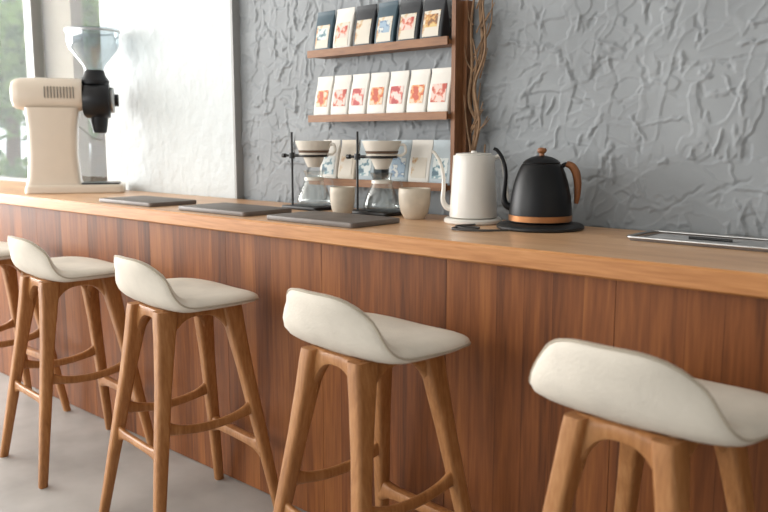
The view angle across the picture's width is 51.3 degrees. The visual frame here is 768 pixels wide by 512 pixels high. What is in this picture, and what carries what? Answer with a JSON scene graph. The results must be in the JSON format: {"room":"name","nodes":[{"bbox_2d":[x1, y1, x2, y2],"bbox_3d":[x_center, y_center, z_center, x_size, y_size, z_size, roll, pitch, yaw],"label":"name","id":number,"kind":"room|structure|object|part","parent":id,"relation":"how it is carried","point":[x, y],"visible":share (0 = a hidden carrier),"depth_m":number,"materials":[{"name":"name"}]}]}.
{"room":"cafe","nodes":[
{"label":"cafe","id":0,"kind":"room"},
{"bbox_2d":[42,0,90,181],"bbox_3d":[-2.128,-1.021,5.338,0.440,3.200,0.080,7,11,42],"label":"wall column","id":1,"kind":"structure","parent":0,"point":[57,14],"depth_m":5.21,"materials":[{"name":"paint"}]},
{"bbox_2d":[0,372,306,511],"bbox_3d":[-2.304,1.179,1.663,10.600,0.100,6.300,7,11,42],"label":"floor","id":2,"kind":"structure","parent":0,"point":[79,439],"depth_m":3.25,"materials":[{"name":"concrete"}]},
{"bbox_2d":[0,241,70,411],"bbox_3d":[-1.925,0.305,3.949,0.515,0.974,0.513,7,11,42],"label":"bar stool","id":3,"kind":"object","parent":2,"relation":"on","point":[9,270],"visible":0.33,"depth_m":4.07,"materials":[{"name":"brown wood"}]},
{"bbox_3d":[-1.923,-0.083,3.896,0.508,0.188,0.445,7,11,42],"label":"seat","id":4,"kind":"part","parent":3,"relation":"part of","materials":[{"name":"beige fabric"}]},
{"bbox_3d":[-1.912,0.361,4.187,0.077,0.795,0.227,0,8,3],"label":"leg","id":5,"kind":"part","parent":3,"relation":"part of","materials":[{"name":"brown wood"}]},
{"bbox_3d":[-1.700,0.389,3.998,0.227,0.795,0.076,-1,8,-9],"label":"leg","id":6,"kind":"part","parent":3,"relation":"part of","materials":[{"name":"brown wood"}]},
{"bbox_2d":[0,235,153,488],"bbox_3d":[-1.323,0.384,3.406,0.513,0.974,0.515,-8,11,-43],"label":"bar stool","id":7,"kind":"object","parent":2,"relation":"on","point":[49,278],"visible":0.84,"depth_m":3.33,"materials":[{"name":"brown wood"}]},
{"bbox_3d":[-1.550,0.476,3.399,0.227,0.795,0.077,-1,8,-5],"label":"leg","id":8,"kind":"part","parent":7,"relation":"part of","materials":[{"name":"brown wood"}]},
{"bbox_3d":[-1.352,0.505,3.195,0.076,0.795,0.227,1,8,7],"label":"leg","id":9,"kind":"part","parent":7,"relation":"part of","materials":[{"name":"brown wood"}]},
{"bbox_3d":[-1.320,-0.004,3.352,0.445,0.188,0.508,-8,11,-43],"label":"seat","id":10,"kind":"part","parent":7,"relation":"part of","materials":[{"name":"beige fabric"}]},
{"bbox_3d":[-1.294,0.440,3.643,0.076,0.795,0.227,1,8,7],"label":"leg","id":11,"kind":"part","parent":7,"relation":"part of","materials":[{"name":"brown wood"}]},
{"bbox_3d":[-1.096,0.470,3.439,0.227,0.795,0.076,-1,8,-5],"label":"leg","id":12,"kind":"part","parent":7,"relation":"part of","materials":[{"name":"brown wood"}]},
{"bbox_2d":[99,255,278,511],"bbox_3d":[-0.700,0.465,2.848,0.513,0.974,0.515,-7,11,-41],"label":"bar stool","id":13,"kind":"object","parent":2,"relation":"on","point":[170,302],"visible":0.99,"depth_m":2.79,"materials":[{"name":"brown wood"}]},
{"bbox_3d":[-0.928,0.555,2.849,0.227,0.795,0.076,0,8,-3],"label":"leg","id":14,"kind":"part","parent":13,"relation":"part of","materials":[{"name":"brown wood"}]},
{"bbox_3d":[-0.737,0.586,2.639,0.076,0.795,0.227,1,8,9],"label":"leg","id":15,"kind":"part","parent":13,"relation":"part of","materials":[{"name":"brown wood"}]},
{"bbox_3d":[-0.697,0.076,2.795,0.444,0.188,0.508,-7,11,-41],"label":"seat","id":16,"kind":"part","parent":13,"relation":"part of","materials":[{"name":"beige fabric"}]},
{"bbox_3d":[-0.663,0.521,3.084,0.076,0.795,0.227,1,8,9],"label":"leg","id":17,"kind":"part","parent":13,"relation":"part of","materials":[{"name":"brown wood"}]},
{"bbox_3d":[-0.472,0.552,2.873,0.227,0.795,0.076,0,8,-3],"label":"leg","id":18,"kind":"part","parent":13,"relation":"part of","materials":[{"name":"brown wood"}]},
{"bbox_2d":[273,288,471,511],"bbox_3d":[-0.032,0.551,2.251,0.513,0.974,0.515,-8,11,-42],"label":"bar stool","id":19,"kind":"object","parent":2,"relation":"on","point":[366,346],"visible":1,"depth_m":2.16,"materials":[{"name":"brown wood"}]},
{"bbox_3d":[-0.260,0.643,2.248,0.227,0.795,0.076,-1,8,-4],"label":"leg","id":20,"kind":"part","parent":19,"relation":"part of","materials":[{"name":"brown wood"}]},
{"bbox_3d":[-0.065,0.673,2.041,0.076,0.795,0.227,1,8,8],"label":"leg","id":21,"kind":"part","parent":19,"relation":"part of","materials":[{"name":"brown wood"}]},
{"bbox_3d":[-0.030,0.163,2.197,0.445,0.188,0.508,-8,11,-42],"label":"seat","id":22,"kind":"part","parent":19,"relation":"part of","materials":[{"name":"beige fabric"}]},
{"bbox_3d":[0.001,0.608,2.487,0.076,0.795,0.227,1,8,8],"label":"leg","id":23,"kind":"part","parent":19,"relation":"part of","materials":[{"name":"brown wood"}]},
{"bbox_3d":[0.195,0.638,2.280,0.227,0.795,0.076,-1,8,-4],"label":"leg","id":24,"kind":"part","parent":19,"relation":"part of","materials":[{"name":"brown wood"}]},
{"bbox_2d":[0,204,767,511],"bbox_3d":[-0.040,0.424,3.000,8.639,1.012,0.520,7,11,42],"label":"bar counter","id":25,"kind":"object","parent":2,"relation":"on","point":[508,432],"depth_m":2.51,"materials":[{"name":"brown wood"}]},
{"bbox_3d":[-2.411,0.163,4.787,0.538,1.008,0.020,7,11,42],"label":"panel","id":26,"kind":"part","parent":25,"relation":"part of","materials":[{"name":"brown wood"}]},
{"bbox_3d":[-2.010,0.214,4.429,0.538,1.008,0.020,7,11,42],"label":"panel","id":27,"kind":"part","parent":25,"relation":"part of","materials":[{"name":"brown wood"}]},
{"bbox_3d":[-1.610,0.266,4.070,0.538,1.008,0.020,7,11,42],"label":"panel","id":28,"kind":"part","parent":25,"relation":"part of","materials":[{"name":"brown wood"}]},
{"bbox_3d":[-1.209,0.318,3.712,0.538,1.008,0.020,7,11,42],"label":"panel","id":29,"kind":"part","parent":25,"relation":"part of","materials":[{"name":"brown wood"}]},
{"bbox_3d":[-0.809,0.370,3.353,0.538,1.008,0.020,7,11,42],"label":"panel","id":30,"kind":"part","parent":25,"relation":"part of","materials":[{"name":"brown wood"}]},
{"bbox_3d":[-0.408,0.422,2.995,0.538,1.008,0.020,7,11,42],"label":"panel","id":31,"kind":"part","parent":25,"relation":"part of","materials":[{"name":"brown wood"}]},
{"bbox_2d":[0,180,767,298],"bbox_3d":[-0.089,-0.113,2.972,8.700,0.055,0.628,7,11,42],"label":"countertop","id":32,"kind":"structure","parent":25,"relation":"on","point":[595,252],"depth_m":2.32,"materials":[{"name":"brown wood"}]},
{"bbox_2d":[10,25,125,193],"bbox_3d":[-1.729,-0.797,4.393,0.570,0.890,0.291,-2,9,-16],"label":"coffee grinder","id":33,"kind":"object","parent":32,"relation":"on","point":[52,107],"visible":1,"depth_m":4.32,"materials":[{"name":"beige metal"}]},
{"bbox_2d":[43,86,73,97],"bbox_3d":[-1.741,-0.877,4.282,0.150,0.060,0.006,-2,9,-16],"label":"vent","id":34,"kind":"object","parent":33,"relation":"attached to","point":[48,91],"depth_m":4.28,"materials":[{"name":"beige plastic"}]},
{"bbox_3d":[-1.594,-1.232,4.369,0.290,0.022,0.290,-2,9,-16],"label":"hopper lid","id":35,"kind":"part","parent":33,"relation":"part of","materials":[{"name":"plastic"}]},
{"bbox_3d":[-1.580,-0.733,4.445,0.100,0.100,0.100,-2,9,-16],"label":"spout","id":36,"kind":"part","parent":33,"relation":"part of","materials":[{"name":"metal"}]},
{"bbox_2d":[82,181,120,184],"bbox_3d":[-1.585,-0.411,4.490,0.200,0.008,0.190,-2,9,-16],"label":"tray","id":37,"kind":"object","parent":33,"relation":"on","point":[86,182],"depth_m":4.43,"materials":[{"name":"metal"}]},
{"bbox_2d":[99,196,195,206],"bbox_3d":[-1.091,-0.253,3.685,0.440,0.018,0.245,7,11,42],"label":"serving slab","id":38,"kind":"object","parent":32,"relation":"on","point":[145,201],"visible":1,"depth_m":3.60,"materials":[{"name":"stone"}]},
{"bbox_2d":[179,203,291,216],"bbox_3d":[-0.609,-0.191,3.254,0.440,0.018,0.245,7,11,42],"label":"serving slab","id":39,"kind":"object","parent":32,"relation":"on","point":[234,209],"visible":1,"depth_m":3.17,"materials":[{"name":"stone"}]},
{"bbox_2d":[281,132,331,210],"bbox_3d":[-0.321,-0.359,3.361,0.242,0.320,0.145,7,11,42],"label":"stand","id":40,"kind":"object","parent":32,"relation":"on","point":[304,206],"visible":0.89,"depth_m":3.37,"materials":[{"name":"black metal"}]},
{"bbox_3d":[-0.390,-0.370,3.395,0.010,0.308,0.009,7,11,42],"label":"rod","id":41,"kind":"part","parent":40,"relation":"part of","materials":[{"name":"black metal"}]},
{"bbox_3d":[-0.309,-0.421,3.355,0.167,0.012,0.124,7,11,42],"label":"ring arm","id":42,"kind":"part","parent":40,"relation":"part of"},
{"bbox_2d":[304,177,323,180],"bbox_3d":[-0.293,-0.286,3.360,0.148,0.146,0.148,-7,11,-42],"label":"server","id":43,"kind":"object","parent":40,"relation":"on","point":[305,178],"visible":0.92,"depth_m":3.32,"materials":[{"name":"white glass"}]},
{"bbox_2d":[295,141,335,166],"bbox_3d":[-0.293,-0.426,3.339,0.153,0.109,0.153,-4,9,-28],"label":"coffee dripper","id":44,"kind":"object","parent":40,"relation":"on","point":[304,147],"visible":0.99,"depth_m":3.29,"materials":[{"name":"white ceramic"}]},
{"bbox_3d":[-0.216,-0.441,3.310,0.040,0.052,0.011,3,9,19],"label":"handle","id":45,"kind":"part","parent":44,"relation":"part of","materials":[{"name":"white ceramic"}]},
{"bbox_2d":[267,211,399,227],"bbox_3d":[-0.186,-0.133,2.854,0.440,0.018,0.245,7,11,42],"label":"serving slab","id":46,"kind":"object","parent":32,"relation":"on","point":[335,219],"visible":1,"depth_m":2.78,"materials":[{"name":"stone"}]},
{"bbox_2d":[330,186,354,213],"bbox_3d":[-0.159,-0.210,3.064,0.096,0.110,0.096,7,11,42],"label":"ceramic cup","id":47,"kind":"object","parent":32,"relation":"on","point":[342,198],"visible":0.85,"depth_m":3.03,"materials":[{"name":"beige ceramic"}]},
{"bbox_2d":[346,131,401,216],"bbox_3d":[-0.036,-0.324,3.119,0.242,0.320,0.145,7,11,42],"label":"stand","id":48,"kind":"object","parent":32,"relation":"on","point":[365,211],"visible":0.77,"depth_m":3.13,"materials":[{"name":"black metal"}]},
{"bbox_3d":[-0.105,-0.335,3.153,0.010,0.308,0.009,7,11,42],"label":"rod","id":49,"kind":"part","parent":48,"relation":"part of","materials":[{"name":"black metal"}]},
{"bbox_3d":[-0.024,-0.386,3.113,0.167,0.012,0.124,7,11,42],"label":"ring arm","id":50,"kind":"part","parent":48,"relation":"part of"},
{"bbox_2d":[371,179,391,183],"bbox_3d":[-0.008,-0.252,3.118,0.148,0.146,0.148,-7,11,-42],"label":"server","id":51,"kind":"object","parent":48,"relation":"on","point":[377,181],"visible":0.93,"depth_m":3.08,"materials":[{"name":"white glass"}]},
{"bbox_2d":[362,141,406,168],"bbox_3d":[-0.008,-0.391,3.098,0.153,0.109,0.153,-4,9,-28],"label":"coffee dripper","id":52,"kind":"object","parent":48,"relation":"on","point":[372,148],"visible":0.99,"depth_m":3.05,"materials":[{"name":"white ceramic"}]},
{"bbox_3d":[0.069,-0.406,3.068,0.040,0.052,0.011,3,9,19],"label":"handle","id":53,"kind":"part","parent":52,"relation":"part of","materials":[{"name":"white ceramic"}]},
{"bbox_2d":[399,187,430,219],"bbox_3d":[0.113,-0.194,2.945,0.118,0.112,0.118,7,11,42],"label":"ceramic cup","id":54,"kind":"object","parent":32,"relation":"on","point":[414,202],"visible":1,"depth_m":2.90,"materials":[{"name":"beige ceramic"}]},
{"bbox_2d":[444,216,501,225],"bbox_3d":[0.312,-0.126,2.809,0.204,0.018,0.204,7,11,42],"label":"base","id":55,"kind":"object","parent":32,"relation":"on","point":[448,219],"visible":0.66,"depth_m":2.73,"materials":[{"name":"white plastic"}]},
{"bbox_2d":[431,150,508,218],"bbox_3d":[0.299,-0.252,2.792,0.213,0.234,0.184,-5,10,-32],"label":"gooseneck kettle","id":56,"kind":"object","parent":55,"relation":"on","point":[473,184],"visible":0.82,"depth_m":2.73,"materials":[{"name":"white metal"}]},
{"bbox_3d":[0.203,-0.263,2.805,0.079,0.216,0.025,1,8,8],"label":"spout","id":57,"kind":"part","parent":56,"relation":"part of","materials":[{"name":"white metal"}]},
{"bbox_3d":[0.312,-0.355,2.776,0.128,0.008,0.128,1,8,8],"label":"lid","id":58,"kind":"part","parent":56,"relation":"part of","materials":[{"name":"white metal"}]},
{"bbox_3d":[0.406,-0.273,2.774,0.059,0.160,0.022,1,8,8],"label":"handle","id":59,"kind":"part","parent":56,"relation":"part of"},
{"bbox_2d":[463,0,494,152],"bbox_3d":[0.345,-0.680,2.918,0.132,1.081,0.046,7,11,42],"label":"branch","id":60,"kind":"object","parent":32,"relation":"on","point":[480,61],"visible":0.84,"depth_m":2.92,"materials":[{"name":"brown wood"}]},
{"bbox_2d":[451,224,508,231],"bbox_3d":[0.290,-0.090,2.590,0.140,0.008,0.198,-5,9,-29],"label":"power cord","id":61,"kind":"object","parent":32,"relation":"on","point":[460,227],"visible":1,"depth_m":2.56,"materials":[{"name":"rubber"}]},
{"bbox_2d":[496,220,583,232],"bbox_3d":[0.513,-0.102,2.630,0.284,0.021,0.284,7,11,42],"label":"base","id":62,"kind":"object","parent":32,"relation":"on","point":[572,226],"visible":0.64,"depth_m":2.52,"materials":[{"name":"black plastic"}]},
{"bbox_2d":[493,147,581,224],"bbox_3d":[0.503,-0.232,2.606,0.230,0.243,0.206,-4,9,-26],"label":"gooseneck kettle","id":63,"kind":"object","parent":62,"relation":"on","point":[540,195],"visible":1,"depth_m":2.54,"materials":[{"name":"black metal"}]},
{"bbox_3d":[0.393,-0.253,2.634,0.071,0.210,0.027,2,8,12],"label":"spout","id":64,"kind":"part","parent":63,"relation":"part of","materials":[{"name":"black metal"}]},
{"bbox_3d":[0.513,-0.313,2.599,0.120,0.026,0.120,2,8,12],"label":"lid","id":65,"kind":"part","parent":63,"relation":"part of","materials":[{"name":"black metal"}]},
{"bbox_3d":[0.513,-0.338,2.595,0.031,0.027,0.031,2,8,12],"label":"knob","id":66,"kind":"part","parent":63,"relation":"part of","materials":[{"name":"brown wood"}]},
{"bbox_3d":[0.612,-0.238,2.588,0.054,0.138,0.031,2,8,12],"label":"handle","id":67,"kind":"part","parent":63,"relation":"part of","materials":[{"name":"brown wood"}]},
{"bbox_2d":[627,230,767,251],"bbox_3d":[0.966,-0.038,2.211,0.545,0.014,0.205,7,11,42],"label":"metal tray","id":68,"kind":"object","parent":32,"relation":"on","point":[636,236],"visible":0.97,"depth_m":2.25,"materials":[{"name":"metal"}]},
{"bbox_2d":[648,233,767,246],"bbox_3d":[0.958,-0.039,2.218,0.440,0.002,0.150,7,11,40],"label":"paper sheet","id":69,"kind":"object","parent":68,"relation":"in","point":[663,235],"visible":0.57,"depth_m":2.24,"materials":[{"name":"white paper"}]},
{"bbox_2d":[689,236,740,241],"bbox_3d":[0.919,-0.046,2.226,0.140,0.008,0.009,7,11,40],"label":"pen","id":70,"kind":"object","parent":69,"relation":"on","point":[690,237],"visible":1,"depth_m":2.22,"materials":[{"name":"metal"}]},
{"bbox_3d":[-0.007,0.474,2.637,0.538,1.008,0.020,7,11,42],"label":"panel","id":71,"kind":"part","parent":25,"relation":"part of","materials":[{"name":"brown wood"}]},
{"bbox_3d":[0.393,0.526,2.278,0.538,1.008,0.020,7,11,42],"label":"panel","id":72,"kind":"part","parent":25,"relation":"part of","materials":[{"name":"brown wood"}]},
{"bbox_3d":[0.794,0.578,1.920,0.538,1.008,0.020,7,11,42],"label":"panel","id":73,"kind":"part","parent":25,"relation":"part of","materials":[{"name":"brown wood"}]},
{"bbox_2d":[529,338,767,511],"bbox_3d":[0.565,0.629,1.717,0.513,0.974,0.515,-8,11,-43],"label":"bar stool","id":74,"kind":"object","parent":2,"relation":"on","point":[624,396],"visible":1,"depth_m":1.54,"materials":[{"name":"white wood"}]},
{"bbox_3d":[0.338,0.721,1.710,0.227,0.795,0.077,-1,8,-5],"label":"leg","id":75,"kind":"part","parent":74,"relation":"part of","materials":[{"name":"brown wood"}]},
{"bbox_3d":[0.594,0.685,1.953,0.076,0.795,0.227,1,8,7],"label":"leg","id":76,"kind":"part","parent":74,"relation":"part of","materials":[{"name":"brown wood"}]},
{"bbox_3d":[0.568,0.240,1.663,0.445,0.188,0.508,-8,11,-43],"label":"seat","id":77,"kind":"part","parent":74,"relation":"part of","materials":[{"name":"beige fabric"}]},
{"bbox_3d":[0.536,0.750,1.506,0.076,0.795,0.227,1,8,7],"label":"leg","id":78,"kind":"part","parent":74,"relation":"part of","materials":[{"name":"brown wood"}]},
{"bbox_3d":[0.792,0.715,1.750,0.227,0.795,0.076,-1,8,-5],"label":"leg","id":79,"kind":"part","parent":74,"relation":"part of","materials":[{"name":"brown wood"}]},
{"bbox_2d":[99,0,767,237],"bbox_3d":[0.989,-0.607,2.486,6.950,3.200,0.195,7,11,42],"label":"wall","id":80,"kind":"structure","parent":0,"point":[660,107],"depth_m":2.86,"materials":[{"name":"grey paint"}]},
{"bbox_2d":[0,0,107,181],"bbox_3d":[-2.934,-1.622,5.865,3.550,2.162,0.080,7,11,42],"label":"window","id":81,"kind":"structure","parent":80,"relation":"in","point":[32,9],"depth_m":5.31,"materials":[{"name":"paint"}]},
{"bbox_2d":[230,0,244,198],"bbox_3d":[-0.714,-1.343,3.837,0.016,2.132,0.059,7,11,42],"label":"trim","id":82,"kind":"structure","parent":80,"relation":"attached to","point":[234,4],"depth_m":3.91,"materials":[{"name":"paint"}]},
{"bbox_2d":[307,0,472,195],"bbox_3d":[0.001,-0.579,3.227,0.787,0.792,0.110,7,11,42],"label":"wall shelf","id":83,"kind":"object","parent":80,"relation":"attached to","point":[460,71],"visible":0.78,"depth_m":3.00,"materials":[{"name":"brown wood"}]},
{"bbox_2d":[314,76,333,114],"bbox_3d":[-0.252,-0.683,3.439,0.056,0.172,0.102,-8,12,-44],"label":"pack","id":84,"kind":"object","parent":83,"relation":"on","point":[322,106],"visible":0.78,"depth_m":3.42},
{"bbox_2d":[314,10,335,49],"bbox_3d":[-0.247,-0.950,3.395,0.108,0.172,0.056,8,11,43],"label":"pack","id":85,"kind":"object","parent":83,"relation":"on","point":[326,21],"visible":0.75,"depth_m":3.38},
{"bbox_2d":[320,140,340,177],"bbox_3d":[-0.226,-0.415,3.454,0.102,0.170,0.056,7,11,39],"label":"pack","id":86,"kind":"object","parent":83,"relation":"on","point":[329,167],"visible":0.53,"depth_m":3.43},
{"bbox_2d":[331,75,351,114],"bbox_3d":[-0.173,-0.673,3.369,0.102,0.172,0.056,7,11,42],"label":"pack","id":87,"kind":"object","parent":83,"relation":"on","point":[342,84],"visible":0.74,"depth_m":3.35},
{"bbox_2d":[333,7,355,47],"bbox_3d":[-0.159,-0.938,3.317,0.108,0.172,0.056,8,11,44],"label":"pack","id":88,"kind":"object","parent":83,"relation":"on","point":[346,18],"visible":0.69,"depth_m":3.30},
{"bbox_2d":[338,140,359,178],"bbox_3d":[-0.144,-0.405,3.381,0.102,0.170,0.056,8,12,44],"label":"pack","id":89,"kind":"object","parent":83,"relation":"on","point":[347,167],"visible":0.7,"depth_m":3.37},
{"bbox_2d":[349,73,370,113],"bbox_3d":[-0.095,-0.663,3.299,0.056,0.172,0.102,-8,12,-44],"label":"pack","id":90,"kind":"object","parent":83,"relation":"on","point":[359,94],"visible":0.8,"depth_m":3.28},
{"bbox_2d":[353,4,377,45],"bbox_3d":[-0.072,-0.927,3.239,0.108,0.172,0.056,7,11,41],"label":"pack","id":91,"kind":"object","parent":83,"relation":"on","point":[366,18],"visible":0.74,"depth_m":3.22},
{"bbox_2d":[359,140,381,179],"bbox_3d":[-0.063,-0.394,3.308,0.102,0.170,0.056,8,11,43],"label":"pack","id":92,"kind":"object","parent":83,"relation":"on","point":[367,171],"visible":0.52,"depth_m":3.29},
{"bbox_2d":[367,72,389,113],"bbox_3d":[-0.017,-0.653,3.229,0.102,0.172,0.056,8,11,42],"label":"pack","id":93,"kind":"object","parent":83,"relation":"on","point":[380,82],"visible":0.72,"depth_m":3.21},
{"bbox_2d":[374,0,399,43],"bbox_3d":[0.016,-0.915,3.160,0.056,0.172,0.108,-8,12,-44],"label":"pack","id":94,"kind":"object","parent":83,"relation":"on","point":[388,14],"visible":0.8,"depth_m":3.14},
{"bbox_2d":[386,70,409,112],"bbox_3d":[0.061,-0.642,3.159,0.056,0.172,0.102,-8,12,-44],"label":"pack","id":95,"kind":"object","parent":83,"relation":"on","point":[400,80],"visible":0.75,"depth_m":3.14},
{"bbox_2d":[388,140,411,181],"bbox_3d":[0.071,-0.377,3.188,0.102,0.170,0.056,7,11,41],"label":"pack","id":96,"kind":"object","parent":83,"relation":"on","point":[399,167],"visible":0.51,"depth_m":3.17},
{"bbox_2d":[396,0,422,40],"bbox_3d":[0.103,-0.904,3.082,0.108,0.172,0.056,7,11,41],"label":"pack","id":97,"kind":"object","parent":83,"relation":"on","point":[411,11],"visible":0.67,"depth_m":3.06},
{"bbox_2d":[406,69,430,111],"bbox_3d":[0.140,-0.632,3.089,0.102,0.172,0.056,8,12,44],"label":"pack","id":98,"kind":"object","parent":83,"relation":"on","point":[418,93],"visible":0.73,"depth_m":3.07},
{"bbox_2d":[408,140,433,182],"bbox_3d":[0.149,-0.367,3.119,0.102,0.170,0.056,7,11,39],"label":"pack","id":99,"kind":"object","parent":83,"relation":"on","point":[421,155],"visible":0.76,"depth_m":3.10},
{"bbox_2d":[420,0,449,38],"bbox_3d":[0.191,-0.893,3.004,0.108,0.172,0.056,8,11,43],"label":"pack","id":100,"kind":"object","parent":83,"relation":"on","point":[435,16],"visible":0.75,"depth_m":2.98},
{"bbox_2d":[427,67,450,113],"bbox_3d":[0.218,-0.622,3.019,0.102,0.172,0.056,8,11,42],"label":"pack","id":101,"kind":"object","parent":83,"relation":"on","point":[439,99],"visible":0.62,"depth_m":3.00},
{"bbox_2d":[429,140,449,184],"bbox_3d":[0.227,-0.357,3.049,0.102,0.170,0.056,7,11,41],"label":"pack","id":102,"kind":"object","parent":83,"relation":"on","point":[441,147],"visible":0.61,"depth_m":3.04},
{"bbox_3d":[0.289,-0.544,2.987,0.035,0.792,0.084,7,11,42],"label":"panel","id":103,"kind":"part","parent":83,"relation":"part of","materials":[{"name":"brown wood"}]},
{"label":"outside","id":104,"kind":"structure","parent":0,"visible":0},
{"bbox_3d":[6.969,-1.681,22.610,60.000,0.150,37.100,7,11,42],"label":"ground","id":105,"kind":"structure","parent":104,"visible":0},
{"bbox_2d":[0,149,27,177],"bbox_3d":[-5.934,-1.047,11.915,3.136,1.143,1.051,7,11,42],"label":"shrub","id":106,"kind":"object","parent":105,"relation":"on","point":[5,169],"visible":0.34,"depth_m":11.40,"materials":[{"name":"green plant"}]},
{"bbox_2d":[0,0,27,175],"bbox_3d":[-6.793,-2.858,14.345,3.739,4.580,3.658,7,11,42],"label":"tree","id":107,"kind":"object","parent":105,"relation":"on","point":[9,121],"visible":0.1,"depth_m":14.24,"materials":[{"name":"green plant"}]},
{"bbox_2d":[0,0,106,180],"bbox_3d":[-3.829,-1.885,10.375,2.660,3.798,2.705,7,11,42],"label":"tree","id":108,"kind":"object","parent":105,"relation":"on","point":[13,34],"visible":0.12,"depth_m":9.69,"materials":[{"name":"green plant"}]}
]}

